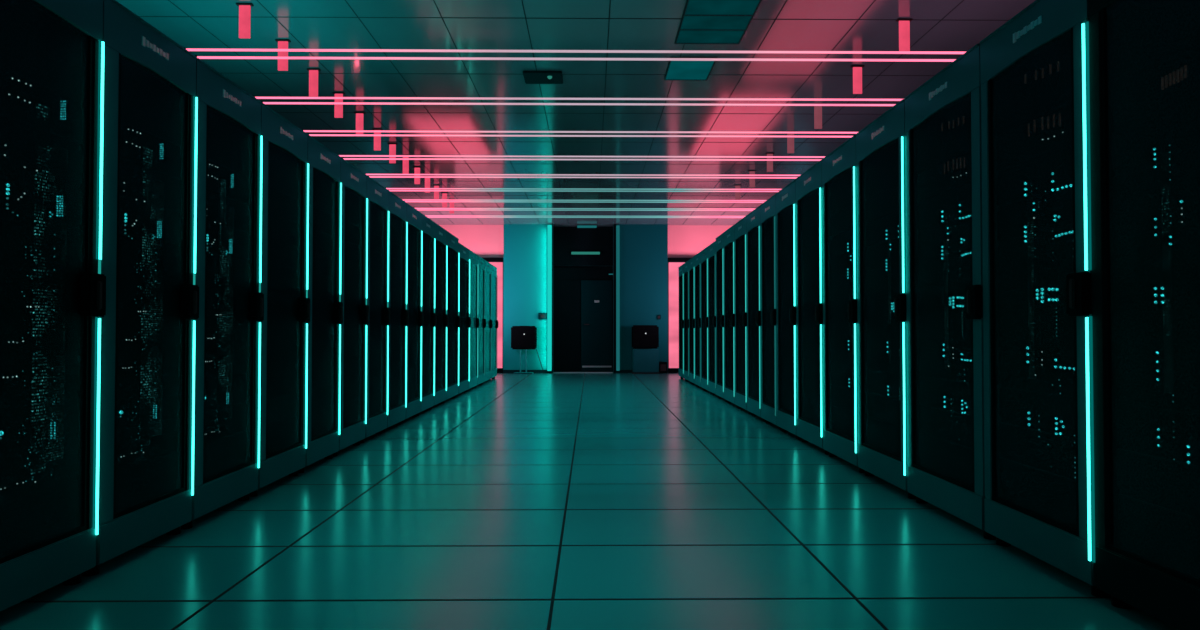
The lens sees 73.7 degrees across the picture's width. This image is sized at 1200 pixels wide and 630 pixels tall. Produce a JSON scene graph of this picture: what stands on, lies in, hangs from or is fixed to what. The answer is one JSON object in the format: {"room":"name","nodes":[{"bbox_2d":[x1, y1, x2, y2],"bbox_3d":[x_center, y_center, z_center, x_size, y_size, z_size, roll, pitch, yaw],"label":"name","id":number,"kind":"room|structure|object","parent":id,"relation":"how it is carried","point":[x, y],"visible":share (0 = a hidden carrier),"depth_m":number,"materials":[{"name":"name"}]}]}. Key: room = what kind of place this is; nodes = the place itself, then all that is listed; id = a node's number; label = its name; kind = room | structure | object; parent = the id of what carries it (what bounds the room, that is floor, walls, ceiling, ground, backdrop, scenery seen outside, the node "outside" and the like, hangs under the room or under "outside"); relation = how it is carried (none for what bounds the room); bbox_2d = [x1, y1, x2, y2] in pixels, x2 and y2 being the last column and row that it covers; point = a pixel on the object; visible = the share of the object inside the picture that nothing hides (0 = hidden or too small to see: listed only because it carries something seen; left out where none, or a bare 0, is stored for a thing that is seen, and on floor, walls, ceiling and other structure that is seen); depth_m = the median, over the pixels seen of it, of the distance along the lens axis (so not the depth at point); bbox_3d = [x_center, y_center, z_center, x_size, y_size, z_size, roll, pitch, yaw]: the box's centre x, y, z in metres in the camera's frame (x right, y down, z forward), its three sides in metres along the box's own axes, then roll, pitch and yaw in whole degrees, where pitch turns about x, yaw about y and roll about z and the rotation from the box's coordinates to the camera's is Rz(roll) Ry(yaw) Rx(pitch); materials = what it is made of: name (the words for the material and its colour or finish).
{"room":"server room","nodes":[
{"label":"server room","id":0,"kind":"room"},
{"bbox_2d":[503,224,551,369],"bbox_3d":[-1.514,-0.340,16.994,1.015,3.120,0.520,0,-1,-1],"label":"wall","id":1,"kind":"structure","parent":0,"point":[525,245],"depth_m":16.74,"materials":[{"name":"paint"}]},
{"bbox_2d":[547,225,551,371],"bbox_3d":[-1.053,-0.346,16.689,0.093,3.060,0.100,0,-1,-1],"label":"wall light","id":2,"kind":"object","parent":1,"relation":"attached to","point":[549,227],"visible":1,"depth_m":16.65,"materials":[{"name":"teal plastic"}]},
{"bbox_2d":[497,368,678,372],"bbox_3d":[-0.189,1.166,16.792,8.400,0.100,0.175,0,-1,-1],"label":"baseboard","id":3,"kind":"structure","parent":1,"relation":"attached to","point":[504,371],"depth_m":16.71,"materials":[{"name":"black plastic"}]},
{"bbox_2d":[116,0,1034,226],"bbox_3d":[-0.085,-2.129,7.574,8.600,0.080,21.060,0,-1,-1],"label":"ceiling","id":4,"kind":"structure","parent":0,"point":[472,26],"depth_m":7.10,"materials":[{"name":"tile"}]},
{"bbox_2d":[236,3,253,37],"bbox_3d":[-2.431,-2.011,5.474,0.110,0.235,0.040,0,-1,-1],"label":"pendant light","id":5,"kind":"object","parent":4,"relation":"hanging from","point":[244,8],"visible":1,"depth_m":5.47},
{"bbox_2d":[275,39,290,70],"bbox_3d":[-2.439,-1.998,6.154,0.110,0.235,0.040,0,-1,-1],"label":"pendant light","id":6,"kind":"object","parent":4,"relation":"hanging from","point":[282,43],"visible":1,"depth_m":6.15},
{"bbox_2d":[307,68,320,96],"bbox_3d":[-2.447,-1.984,6.834,0.110,0.235,0.040,0,-1,-1],"label":"pendant light","id":7,"kind":"object","parent":4,"relation":"hanging from","point":[313,72],"visible":1,"depth_m":6.83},
{"bbox_2d":[333,92,344,117],"bbox_3d":[-2.454,-1.971,7.514,0.110,0.235,0.040,0,-1,-1],"label":"pendant light","id":8,"kind":"object","parent":4,"relation":"hanging from","point":[338,108],"visible":1,"depth_m":7.51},
{"bbox_2d":[354,112,365,133],"bbox_3d":[-2.462,-1.957,8.194,0.110,0.235,0.040,0,-1,-1],"label":"pendant light","id":9,"kind":"object","parent":4,"relation":"hanging from","point":[359,115],"visible":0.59,"depth_m":8.19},
{"bbox_2d":[372,129,381,149],"bbox_3d":[-2.470,-1.943,8.873,0.110,0.235,0.040,0,-1,-1],"label":"pendant light","id":10,"kind":"object","parent":4,"relation":"hanging from","point":[377,139],"visible":0.81,"depth_m":8.87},
{"bbox_2d":[388,143,397,162],"bbox_3d":[-2.477,-1.930,9.553,0.110,0.235,0.040,0,-1,-1],"label":"pendant light","id":11,"kind":"object","parent":4,"relation":"hanging from","point":[392,146],"visible":1,"depth_m":9.55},
{"bbox_2d":[522,71,562,83],"bbox_3d":[-0.491,-2.080,6.936,0.335,0.044,0.332,0,-1,-1],"label":"ceiling detector","id":12,"kind":"object","parent":4,"relation":"attached to","point":[530,77],"visible":1,"depth_m":6.93,"materials":[{"name":"black plastic"}]},
{"bbox_2d":[139,0,1007,223],"bbox_3d":[-0.077,-2.101,6.913,8.400,0.002,19.740,0,-1,-1],"label":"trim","id":13,"kind":"structure","parent":4,"relation":"attached to","point":[525,18],"depth_m":7.15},
{"bbox_2d":[183,47,964,61],"bbox_3d":[-0.072,-1.161,3.589,3.526,0.027,0.120,0,-1,-1],"label":"light","id":14,"kind":"object","parent":4,"relation":"attached to","point":[188,49],"visible":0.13,"depth_m":3.55,"materials":[{"name":"pink plastic"}]},
{"bbox_2d":[254,96,901,105],"bbox_3d":[-0.080,-1.147,4.313,3.526,0.027,0.120,0,-1,-1],"label":"light","id":15,"kind":"object","parent":4,"relation":"attached to","point":[461,98],"visible":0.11,"depth_m":4.28,"materials":[{"name":"pink plastic"}]},
{"bbox_2d":[301,129,857,137],"bbox_3d":[-0.088,-1.132,5.023,3.526,0.027,0.120,0,-1,-1],"label":"light","id":16,"kind":"object","parent":4,"relation":"attached to","point":[301,129],"visible":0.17,"depth_m":4.99,"materials":[{"name":"pink plastic"}]},
{"bbox_2d":[337,154,825,160],"bbox_3d":[-0.096,-1.118,5.723,3.526,0.027,0.120,0,-1,-1],"label":"light","id":17,"kind":"object","parent":4,"relation":"attached to","point":[337,154],"visible":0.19,"depth_m":5.69,"materials":[{"name":"pink plastic"}]},
{"bbox_2d":[365,173,799,178],"bbox_3d":[-0.104,-1.105,6.393,3.526,0.027,0.120,0,-1,-1],"label":"light","id":18,"kind":"object","parent":4,"relation":"attached to","point":[365,173],"visible":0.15,"depth_m":6.35,"materials":[{"name":"pink plastic"}]},
{"bbox_2d":[385,187,780,191],"bbox_3d":[-0.111,-1.092,7.022,3.526,0.027,0.120,0,-1,-1],"label":"light","id":19,"kind":"object","parent":4,"relation":"attached to","point":[498,189],"visible":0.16,"depth_m":6.99,"materials":[{"name":"pink plastic"}]},
{"bbox_2d":[402,199,765,202],"bbox_3d":[-0.118,-1.080,7.622,3.526,0.027,0.120,0,-1,-1],"label":"light","id":20,"kind":"object","parent":4,"relation":"attached to","point":[405,200],"visible":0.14,"depth_m":7.65,"materials":[{"name":"pink plastic"}]},
{"bbox_2d":[413,207,755,210],"bbox_3d":[-0.123,-1.070,8.142,3.526,0.027,0.120,0,-1,-1],"label":"light","id":21,"kind":"object","parent":4,"relation":"attached to","point":[460,209],"visible":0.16,"depth_m":8.17,"materials":[{"name":"pink plastic"}]},
{"bbox_2d":[425,215,744,217],"bbox_3d":[-0.129,-1.060,8.662,3.526,0.027,0.120,0,-1,-1],"label":"light","id":22,"kind":"object","parent":4,"relation":"attached to","point":[539,216],"visible":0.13,"depth_m":8.63,"materials":[{"name":"pink plastic"}]},
{"bbox_2d":[664,57,716,79],"bbox_3d":[0.764,-2.097,6.827,0.384,0.011,0.574,0,-1,-1],"label":"recessed light","id":23,"kind":"object","parent":4,"relation":"in","point":[676,70],"visible":0.77,"depth_m":6.83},
{"bbox_2d":[675,0,761,43],"bbox_3d":[0.837,-2.121,5.653,0.504,0.011,1.124,0,-1,-1],"label":"recessed light","id":24,"kind":"object","parent":4,"relation":"in","point":[702,21],"visible":1,"depth_m":5.77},
{"bbox_2d":[786,133,794,152],"bbox_3d":[2.149,-1.941,9.015,0.110,0.235,0.040,0,-1,-1],"label":"pendant light","id":25,"kind":"object","parent":4,"relation":"hanging from","point":[790,140],"visible":0.8,"depth_m":9.01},
{"bbox_2d":[812,106,822,128],"bbox_3d":[2.161,-1.962,7.926,0.110,0.235,0.040,0,-1,-1],"label":"pendant light","id":26,"kind":"object","parent":4,"relation":"hanging from","point":[817,109],"visible":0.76,"depth_m":7.92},
{"bbox_2d":[851,65,863,93],"bbox_3d":[2.175,-1.986,6.756,0.110,0.235,0.040,0,-1,-1],"label":"pendant light","id":27,"kind":"object","parent":4,"relation":"hanging from","point":[857,69],"visible":1,"depth_m":6.75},
{"bbox_2d":[896,19,912,50],"bbox_3d":[2.186,-2.006,5.746,0.110,0.235,0.040,0,-1,-1],"label":"pendant light","id":28,"kind":"object","parent":4,"relation":"hanging from","point":[904,24],"visible":0.85,"depth_m":5.74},
{"bbox_2d":[554,266,612,371],"bbox_3d":[-0.340,-0.334,17.317,1.339,3.120,0.100,0,-1,-1],"label":"wall","id":29,"kind":"structure","parent":0,"point":[580,273],"depth_m":17.28,"materials":[{"name":"paint"}]},
{"bbox_2d":[554,280,579,370],"bbox_3d":[-0.711,0.229,17.212,0.565,1.950,0.040,0,-1,-1],"label":"door","id":30,"kind":"structure","parent":29,"relation":"in","point":[566,292],"depth_m":17.19,"materials":[{"name":"paint"}]},
{"bbox_2d":[552,224,615,372],"bbox_3d":[-0.337,-0.340,17.003,1.339,3.120,0.530,0,-1,-1],"label":"trim","id":31,"kind":"structure","parent":29,"relation":"attached to","point":[565,240],"depth_m":17.15,"materials":[{"name":"paint"}]},
{"bbox_2d":[571,251,599,254],"bbox_3d":[-0.307,-1.323,17.120,0.630,0.079,0.055,0,-1,-1],"label":"wall lamp","id":32,"kind":"object","parent":29,"relation":"attached to","point":[572,252],"visible":1,"depth_m":17.10,"materials":[{"name":"teal plastic"}]},
{"bbox_2d":[581,280,611,370],"bbox_3d":[-0.073,0.229,17.179,0.670,1.950,0.100,0,-1,-1],"label":"door","id":33,"kind":"structure","parent":29,"relation":"in","point":[596,295],"depth_m":17.18,"materials":[{"name":"black paint"}]},
{"bbox_2d":[439,225,732,257],"bbox_3d":[-0.191,-0.341,16.939,8.400,3.120,0.100,0,-1,-1],"label":"wall","id":34,"kind":"structure","parent":0,"point":[684,241],"depth_m":16.93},
{"bbox_2d":[489,262,503,367],"bbox_3d":[-2.555,0.002,16.841,1.070,2.230,0.030,0,-1,-1],"label":"light panel","id":35,"kind":"object","parent":34,"relation":"attached to","point":[499,265],"visible":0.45,"depth_m":16.84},
{"bbox_2d":[481,257,690,261],"bbox_3d":[-0.190,-1.158,16.855,8.400,0.090,0.140,0,-1,-1],"label":"trim","id":36,"kind":"structure","parent":34,"relation":"attached to","point":[488,259],"depth_m":16.77,"materials":[{"name":"black plastic"}]},
{"bbox_2d":[668,262,684,367],"bbox_3d":[1.990,0.003,16.892,1.140,2.230,0.030,0,-1,-1],"label":"light panel","id":37,"kind":"object","parent":34,"relation":"attached to","point":[673,267],"visible":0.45,"depth_m":16.88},
{"bbox_2d":[0,373,1177,629],"bbox_3d":[-0.085,1.070,7.510,8.600,0.080,21.060,0,-1,-1],"label":"floor","id":38,"kind":"structure","parent":0,"point":[518,455],"depth_m":3.35,"materials":[{"name":"tile"}]},
{"bbox_2d":[0,0,105,611],"bbox_3d":[-2.308,-0.119,2.519,1.116,2.099,0.674,0,-1,-1],"label":"rack","id":39,"kind":"object","parent":38,"relation":"on","point":[53,285],"visible":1,"depth_m":2.61,"materials":[{"name":"black metal"}]},
{"bbox_2d":[31,106,49,473],"bbox_3d":[-1.819,-0.088,2.602,0.006,1.200,0.060,0,-1,-1],"label":"light","id":40,"kind":"object","parent":39,"relation":"attached to","point":[44,160],"depth_m":2.59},
{"bbox_2d":[46,144,67,459],"bbox_3d":[-1.820,-0.041,2.681,0.006,1.050,0.080,0,-1,-1],"label":"light","id":41,"kind":"object","parent":39,"relation":"attached to","point":[64,172],"depth_m":2.67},
{"bbox_2d":[92,317,98,528],"bbox_3d":[-1.790,0.394,2.838,0.004,0.773,0.020,0,-1,-1],"label":"diffuser","id":42,"kind":"object","parent":39,"relation":"attached to","point":[95,320],"depth_m":2.83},
{"bbox_2d":[96,40,101,258],"bbox_3d":[-1.790,-0.590,2.857,0.004,0.784,0.020,0,-1,-1],"label":"diffuser","id":43,"kind":"object","parent":39,"relation":"attached to","point":[98,42],"depth_m":2.85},
{"bbox_2d":[82,0,198,575],"bbox_3d":[-2.315,-0.105,3.199,1.116,2.099,0.674,0,-1,-1],"label":"rack","id":44,"kind":"object","parent":38,"relation":"on","point":[148,261],"visible":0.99,"depth_m":3.18,"materials":[{"name":"black metal"}]},
{"bbox_2d":[140,150,152,444],"bbox_3d":[-1.826,-0.076,3.222,0.006,1.200,0.060,0,-1,-1],"label":"light","id":45,"kind":"object","parent":44,"relation":"attached to","point":[148,368],"depth_m":3.20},
{"bbox_2d":[150,182,163,434],"bbox_3d":[-1.827,-0.029,3.301,0.006,1.050,0.080,0,-1,-1],"label":"light","id":46,"kind":"object","parent":44,"relation":"attached to","point":[158,423],"depth_m":3.28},
{"bbox_2d":[189,320,193,490],"bbox_3d":[-1.798,0.408,3.518,0.004,0.773,0.020,0,-1,-1],"label":"diffuser","id":47,"kind":"object","parent":44,"relation":"attached to","point":[191,322],"depth_m":3.51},
{"bbox_2d":[192,96,194,272],"bbox_3d":[-1.798,-0.576,3.537,0.004,0.784,0.020,0,-1,-1],"label":"diffuser","id":48,"kind":"object","parent":44,"relation":"attached to","point":[193,97],"depth_m":3.53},
{"bbox_2d":[181,58,263,528],"bbox_3d":[-2.323,-0.092,3.889,1.116,2.099,0.694,0,-1,-1],"label":"rack","id":49,"kind":"object","parent":38,"relation":"on","point":[229,138],"visible":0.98,"depth_m":3.88,"materials":[{"name":"black metal"}]},
{"bbox_2d":[217,181,225,424],"bbox_3d":[-1.834,-0.062,3.877,0.006,1.200,0.060,0,-1,-1],"label":"light","id":50,"kind":"object","parent":49,"relation":"attached to","point":[222,402],"depth_m":3.85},
{"bbox_2d":[224,206,233,416],"bbox_3d":[-1.835,-0.016,3.956,0.006,1.050,0.080,0,-1,-1],"label":"light","id":51,"kind":"object","parent":49,"relation":"attached to","point":[230,360],"depth_m":3.93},
{"bbox_2d":[256,322,258,463],"bbox_3d":[-1.806,0.422,4.217,0.004,0.773,0.020,0,-1,-1],"label":"diffuser","id":52,"kind":"object","parent":49,"relation":"attached to","point":[257,323],"depth_m":4.21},
{"bbox_2d":[258,135,260,282],"bbox_3d":[-1.806,-0.562,4.237,0.004,0.784,0.020,0,-1,-1],"label":"diffuser","id":53,"kind":"object","parent":49,"relation":"attached to","point":[259,136],"depth_m":4.23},
{"bbox_2d":[249,103,309,496],"bbox_3d":[-2.331,-0.078,4.588,1.116,2.099,0.694,0,-1,-1],"label":"rack","id":54,"kind":"object","parent":38,"relation":"on","point":[285,167],"visible":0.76,"depth_m":4.59,"materials":[{"name":"black metal"}]},
{"bbox_2d":[304,323,305,444],"bbox_3d":[-1.814,0.436,4.917,0.004,0.773,0.020,0,-1,-1],"label":"diffuser","id":55,"kind":"object","parent":54,"relation":"attached to","point":[304,323],"depth_m":4.91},
{"bbox_2d":[305,163,306,289],"bbox_3d":[-1.814,-0.548,4.937,0.004,0.784,0.020,0,-1,-1],"label":"diffuser","id":56,"kind":"object","parent":54,"relation":"attached to","point":[305,163],"depth_m":4.93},
{"bbox_2d":[298,135,342,472],"bbox_3d":[-2.338,-0.064,5.263,1.116,2.099,0.644,0,-1,-1],"label":"rack","id":57,"kind":"object","parent":38,"relation":"on","point":[325,187],"visible":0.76,"depth_m":5.30,"materials":[{"name":"black metal"}]},
{"bbox_2d":[338,324,338,431],"bbox_3d":[-1.821,0.449,5.567,0.004,0.773,0.020,0,-1,-1],"label":"diffuser","id":58,"kind":"object","parent":57,"relation":"attached to","point":[338,324],"depth_m":5.56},
{"bbox_2d":[339,182,339,293],"bbox_3d":[-1.821,-0.535,5.587,0.004,0.784,0.020,0,-1,-1],"label":"diffuser","id":59,"kind":"object","parent":57,"relation":"attached to","point":[339,182],"depth_m":5.59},
{"bbox_2d":[333,158,368,456],"bbox_3d":[-2.346,-0.051,5.916,1.116,2.099,0.649,0,-1,-1],"label":"rack","id":60,"kind":"object","parent":38,"relation":"on","point":[354,227],"visible":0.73,"depth_m":5.95,"materials":[{"name":"black metal"}]},
{"bbox_2d":[364,325,365,420],"bbox_3d":[-1.828,0.462,6.222,0.004,0.773,0.020,0,-1,-1],"label":"diffuser","id":61,"kind":"object","parent":60,"relation":"attached to","point":[364,325],"depth_m":6.21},
{"bbox_2d":[365,198,366,297],"bbox_3d":[-1.828,-0.522,6.242,0.004,0.784,0.020,0,-1,-1],"label":"diffuser","id":62,"kind":"object","parent":60,"relation":"attached to","point":[365,198],"depth_m":6.23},
{"bbox_2d":[360,176,389,443],"bbox_3d":[-2.353,-0.038,6.573,1.116,2.099,0.654,0,-1,-1],"label":"rack","id":63,"kind":"object","parent":38,"relation":"on","point":[377,195],"visible":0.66,"depth_m":6.64,"materials":[{"name":"black metal"}]},
{"bbox_2d":[382,191,408,432],"bbox_3d":[-2.361,-0.025,7.248,1.116,2.099,0.684,0,-1,-1],"label":"rack","id":64,"kind":"object","parent":38,"relation":"on","point":[397,303],"visible":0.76,"depth_m":7.34,"materials":[{"name":"black metal"}]},
{"bbox_2d":[401,203,423,423],"bbox_3d":[-2.368,-0.011,7.928,1.116,2.099,0.664,0,-1,-1],"label":"rack","id":65,"kind":"object","parent":38,"relation":"on","point":[413,216],"visible":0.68,"depth_m":8.01,"materials":[{"name":"black metal"}]},
{"bbox_2d":[417,214,435,415],"bbox_3d":[-2.376,0.003,8.607,1.116,2.099,0.684,0,-1,-1],"label":"rack","id":66,"kind":"object","parent":38,"relation":"on","point":[427,225],"visible":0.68,"depth_m":8.70,"materials":[{"name":"black metal"}]},
{"bbox_2d":[430,223,447,409],"bbox_3d":[-2.384,0.017,9.327,1.116,2.099,0.744,0,-1,-1],"label":"rack","id":67,"kind":"object","parent":38,"relation":"on","point":[439,232],"visible":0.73,"depth_m":9.41,"materials":[{"name":"black metal"}]},
{"bbox_2d":[443,231,459,402],"bbox_3d":[-2.393,0.034,10.147,1.116,2.099,0.884,0,-1,-1],"label":"rack","id":68,"kind":"object","parent":38,"relation":"on","point":[452,242],"visible":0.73,"depth_m":10.22,"materials":[{"name":"black metal"}]},
{"bbox_2d":[455,243,470,396],"bbox_3d":[-2.404,0.074,11.056,1.116,2.054,0.924,0,-1,-1],"label":"rack","id":69,"kind":"object","parent":38,"relation":"on","point":[464,261],"visible":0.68,"depth_m":11.18,"materials":[{"name":"black metal"}]},
{"bbox_2d":[466,250,478,391],"bbox_3d":[-2.414,0.092,11.946,1.116,2.054,0.844,0,-1,-1],"label":"rack","id":70,"kind":"object","parent":38,"relation":"on","point":[473,257],"visible":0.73,"depth_m":12.03,"materials":[{"name":"black metal"}]},
{"bbox_2d":[475,256,485,387],"bbox_3d":[-2.423,0.108,12.771,1.116,2.054,0.794,0,-1,-1],"label":"rack","id":71,"kind":"object","parent":38,"relation":"on","point":[480,298],"visible":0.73,"depth_m":12.91,"materials":[{"name":"black metal"}]},
{"bbox_2d":[482,260,492,383],"bbox_3d":[-2.432,0.125,13.596,1.116,2.054,0.844,0,-1,-1],"label":"rack","id":72,"kind":"object","parent":38,"relation":"on","point":[487,266],"visible":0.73,"depth_m":13.66,"materials":[{"name":"black metal"}]},
{"bbox_2d":[491,264,497,377],"bbox_3d":[-2.442,0.142,14.470,1.116,2.054,0.894,0,-1,-1],"label":"rack","id":73,"kind":"object","parent":38,"relation":"on","point":[494,295],"visible":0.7,"depth_m":14.65,"materials":[{"name":"black metal"}]},
{"bbox_2d":[511,326,543,373],"bbox_3d":[-1.498,0.718,16.523,0.676,0.985,0.260,0,-1,-1],"label":"monitor","id":74,"kind":"object","parent":38,"relation":"on","point":[522,337],"visible":1,"depth_m":16.47,"materials":[{"name":"black plastic"}]},
{"bbox_2d":[22,375,1110,629],"bbox_3d":[-0.127,1.017,6.850,5.100,0.001,19.740,0,-1,-1],"label":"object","id":75,"kind":"structure","parent":38,"relation":"attached to","point":[560,545],"depth_m":3.28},
{"bbox_2d":[632,325,659,373],"bbox_3d":[0.943,0.712,16.591,0.580,1.000,0.220,0,-1,-1],"label":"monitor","id":76,"kind":"object","parent":38,"relation":"on","point":[645,361],"visible":1,"depth_m":16.50,"materials":[{"name":"black plastic"}]},
{"bbox_2d":[679,264,685,380],"bbox_3d":[2.001,0.137,14.583,1.116,2.069,0.826,0,-1,-1],"label":"rack","id":77,"kind":"object","parent":38,"relation":"on","point":[681,268],"visible":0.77,"depth_m":14.61,"materials":[{"name":"black metal"}]},
{"bbox_2d":[684,260,690,382],"bbox_3d":[2.010,0.121,13.793,1.116,2.069,0.746,0,-1,-1],"label":"rack","id":78,"kind":"object","parent":38,"relation":"on","point":[686,264],"visible":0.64,"depth_m":13.85,"materials":[{"name":"black metal"}]},
{"bbox_2d":[689,257,696,386],"bbox_3d":[2.018,0.106,13.043,1.116,2.069,0.746,0,-1,-1],"label":"rack","id":79,"kind":"object","parent":38,"relation":"on","point":[692,260],"visible":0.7,"depth_m":13.06,"materials":[{"name":"black metal"}]},
{"bbox_2d":[694,252,702,389],"bbox_3d":[2.026,0.092,12.318,1.116,2.069,0.696,0,-1,-1],"label":"rack","id":80,"kind":"object","parent":38,"relation":"on","point":[697,256],"visible":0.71,"depth_m":12.34,"materials":[{"name":"black metal"}]},
{"bbox_2d":[701,246,710,393],"bbox_3d":[2.035,0.077,11.593,1.116,2.069,0.746,0,-1,-1],"label":"rack","id":81,"kind":"object","parent":38,"relation":"on","point":[704,253],"visible":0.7,"depth_m":11.65,"materials":[{"name":"black metal"}]},
{"bbox_2d":[708,241,718,397],"bbox_3d":[2.043,0.063,10.869,1.116,2.069,0.696,0,-1,-1],"label":"rack","id":82,"kind":"object","parent":38,"relation":"on","point":[712,247],"visible":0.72,"depth_m":10.91,"materials":[{"name":"black metal"}]},
{"bbox_2d":[715,233,726,401],"bbox_3d":[2.050,0.035,10.204,1.116,2.099,0.626,0,-1,-1],"label":"rack","id":83,"kind":"object","parent":38,"relation":"on","point":[720,239],"visible":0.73,"depth_m":10.24,"materials":[{"name":"black metal"}]},
{"bbox_2d":[723,225,737,407],"bbox_3d":[2.058,0.021,9.519,1.116,2.099,0.736,0,-1,-1],"label":"rack","id":84,"kind":"object","parent":38,"relation":"on","point":[729,234],"visible":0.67,"depth_m":9.55,"materials":[{"name":"black metal"}]},
{"bbox_2d":[734,216,750,413],"bbox_3d":[2.066,0.006,8.794,1.116,2.099,0.706,0,-1,-1],"label":"rack","id":85,"kind":"object","parent":38,"relation":"on","point":[740,228],"visible":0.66,"depth_m":8.81,"materials":[{"name":"black metal"}]},
{"bbox_2d":[746,206,764,421],"bbox_3d":[2.074,-0.008,8.095,1.116,2.099,0.686,0,-1,-1],"label":"rack","id":86,"kind":"object","parent":38,"relation":"on","point":[753,218],"visible":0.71,"depth_m":8.12,"materials":[{"name":"black metal"}]},
{"bbox_2d":[760,195,780,429],"bbox_3d":[2.082,-0.021,7.425,1.116,2.099,0.646,0,-1,-1],"label":"rack","id":87,"kind":"object","parent":38,"relation":"on","point":[768,208],"visible":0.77,"depth_m":7.45,"materials":[{"name":"black metal"}]},
{"bbox_2d":[775,180,801,440],"bbox_3d":[2.089,-0.034,6.758,1.116,2.099,0.681,0,-1,-1],"label":"rack","id":88,"kind":"object","parent":38,"relation":"on","point":[786,197],"visible":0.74,"depth_m":6.76,"materials":[{"name":"black metal"}]},
{"bbox_2d":[795,325,796,418],"bbox_3d":[1.572,0.482,6.411,0.004,0.805,0.020,0,-1,-1],"label":"diffuser","id":89,"kind":"object","parent":88,"relation":"attached to","point":[795,325],"depth_m":6.40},
{"bbox_2d":[795,160,828,454],"bbox_3d":[2.097,-0.049,6.049,1.116,2.099,0.729,0,-1,-1],"label":"rack","id":90,"kind":"object","parent":38,"relation":"on","point":[809,260],"visible":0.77,"depth_m":6.05,"materials":[{"name":"black metal"}]},
{"bbox_2d":[821,187,822,302],"bbox_3d":[1.580,-0.498,5.697,0.004,0.824,0.020,0,-1,-1],"label":"diffuser","id":91,"kind":"object","parent":90,"relation":"attached to","point":[821,187],"depth_m":5.70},
{"bbox_2d":[822,324,823,429],"bbox_3d":[1.580,0.467,5.678,0.004,0.805,0.020,0,-1,-1],"label":"diffuser","id":92,"kind":"object","parent":90,"relation":"attached to","point":[822,324],"depth_m":5.67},
{"bbox_2d":[821,135,864,472],"bbox_3d":[2.105,-0.063,5.315,1.116,2.099,0.730,0,-1,-1],"label":"rack","id":93,"kind":"object","parent":38,"relation":"on","point":[839,194],"visible":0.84,"depth_m":5.32,"materials":[{"name":"black metal"}]},
{"bbox_2d":[855,166,856,298],"bbox_3d":[1.588,-0.513,4.963,0.004,0.824,0.020,0,-1,-1],"label":"diffuser","id":94,"kind":"object","parent":93,"relation":"attached to","point":[855,166],"depth_m":4.96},
{"bbox_2d":[856,323,857,453],"bbox_3d":[1.588,0.453,4.944,0.004,0.805,0.020,0,-1,-1],"label":"diffuser","id":95,"kind":"object","parent":93,"relation":"attached to","point":[856,323],"depth_m":4.94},
{"bbox_2d":[855,99,915,498],"bbox_3d":[2.114,-0.078,4.564,1.116,2.099,0.766,0,-1,-1],"label":"rack","id":96,"kind":"object","parent":38,"relation":"on","point":[880,146],"visible":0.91,"depth_m":4.54,"materials":[{"name":"black metal"}]},
{"bbox_2d":[887,242,890,362],"bbox_3d":[1.625,-0.080,4.494,0.006,0.700,0.030,0,-1,-1],"label":"light","id":97,"kind":"object","parent":96,"relation":"attached to","point":[887,242],"depth_m":4.46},
{"bbox_2d":[903,136,905,292],"bbox_3d":[1.597,-0.528,4.194,0.004,0.824,0.020,0,-1,-1],"label":"diffuser","id":98,"kind":"object","parent":96,"relation":"attached to","point":[904,183],"depth_m":4.19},
{"bbox_2d":[904,322,907,475],"bbox_3d":[1.597,0.437,4.174,0.004,0.805,0.020,0,-1,-1],"label":"diffuser","id":99,"kind":"object","parent":96,"relation":"attached to","point":[905,323],"depth_m":4.17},
{"bbox_2d":[904,44,995,539],"bbox_3d":[2.123,-0.094,3.774,1.116,2.099,0.805,0,-1,-1],"label":"rack","id":100,"kind":"object","parent":38,"relation":"on","point":[946,470],"visible":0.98,"depth_m":3.72,"materials":[{"name":"black metal"}]},
{"bbox_2d":[943,222,948,366],"bbox_3d":[1.634,-0.095,3.776,0.006,0.700,0.030,0,-1,-1],"label":"light","id":101,"kind":"object","parent":100,"relation":"attached to","point":[944,296],"depth_m":3.75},
{"bbox_2d":[979,0,1110,597],"bbox_3d":[2.131,-0.110,2.999,1.116,2.099,0.729,0,-1,-1],"label":"rack","id":102,"kind":"object","parent":38,"relation":"on","point":[1039,460],"visible":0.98,"depth_m":2.95,"materials":[{"name":"black metal"}]},
{"bbox_2d":[1027,194,1034,376],"bbox_3d":[1.642,-0.109,3.049,0.006,0.700,0.030,0,-1,-1],"label":"light","id":103,"kind":"object","parent":102,"relation":"attached to","point":[1028,292],"depth_m":3.03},
{"bbox_2d":[1085,21,1091,270],"bbox_3d":[1.614,-0.559,2.648,0.004,0.824,0.020,0,-1,-1],"label":"diffuser","id":104,"kind":"object","parent":102,"relation":"attached to","point":[1088,217],"depth_m":2.64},
{"bbox_2d":[1087,316,1094,562],"bbox_3d":[1.614,0.406,2.629,0.004,0.805,0.020,0,-1,-1],"label":"diffuser","id":105,"kind":"object","parent":102,"relation":"attached to","point":[1090,379],"depth_m":2.62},
{"bbox_2d":[1088,0,1199,629],"bbox_3d":[2.140,-0.124,2.272,1.116,2.099,0.718,0,-1,-1],"label":"rack","id":106,"kind":"object","parent":38,"relation":"on","point":[1145,54],"visible":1,"depth_m":2.37,"materials":[{"name":"black metal"}]},
{"bbox_2d":[1161,152,1173,391],"bbox_3d":[1.650,-0.123,2.327,0.006,0.700,0.030,0,-1,-1],"label":"light","id":107,"kind":"object","parent":106,"relation":"attached to","point":[1164,188],"depth_m":2.32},
{"bbox_2d":[616,224,667,369],"bbox_3d":[0.876,-0.340,17.021,1.086,3.120,0.520,0,-1,-1],"label":"wall","id":108,"kind":"structure","parent":0,"point":[643,247],"depth_m":16.77,"materials":[{"name":"paint"}]},
{"bbox_2d":[616,225,619,371],"bbox_3d":[0.376,-0.345,16.730,0.078,3.060,0.050,0,-1,-1],"label":"trim","id":109,"kind":"structure","parent":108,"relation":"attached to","point":[617,226],"depth_m":16.71,"materials":[{"name":"black plastic"}]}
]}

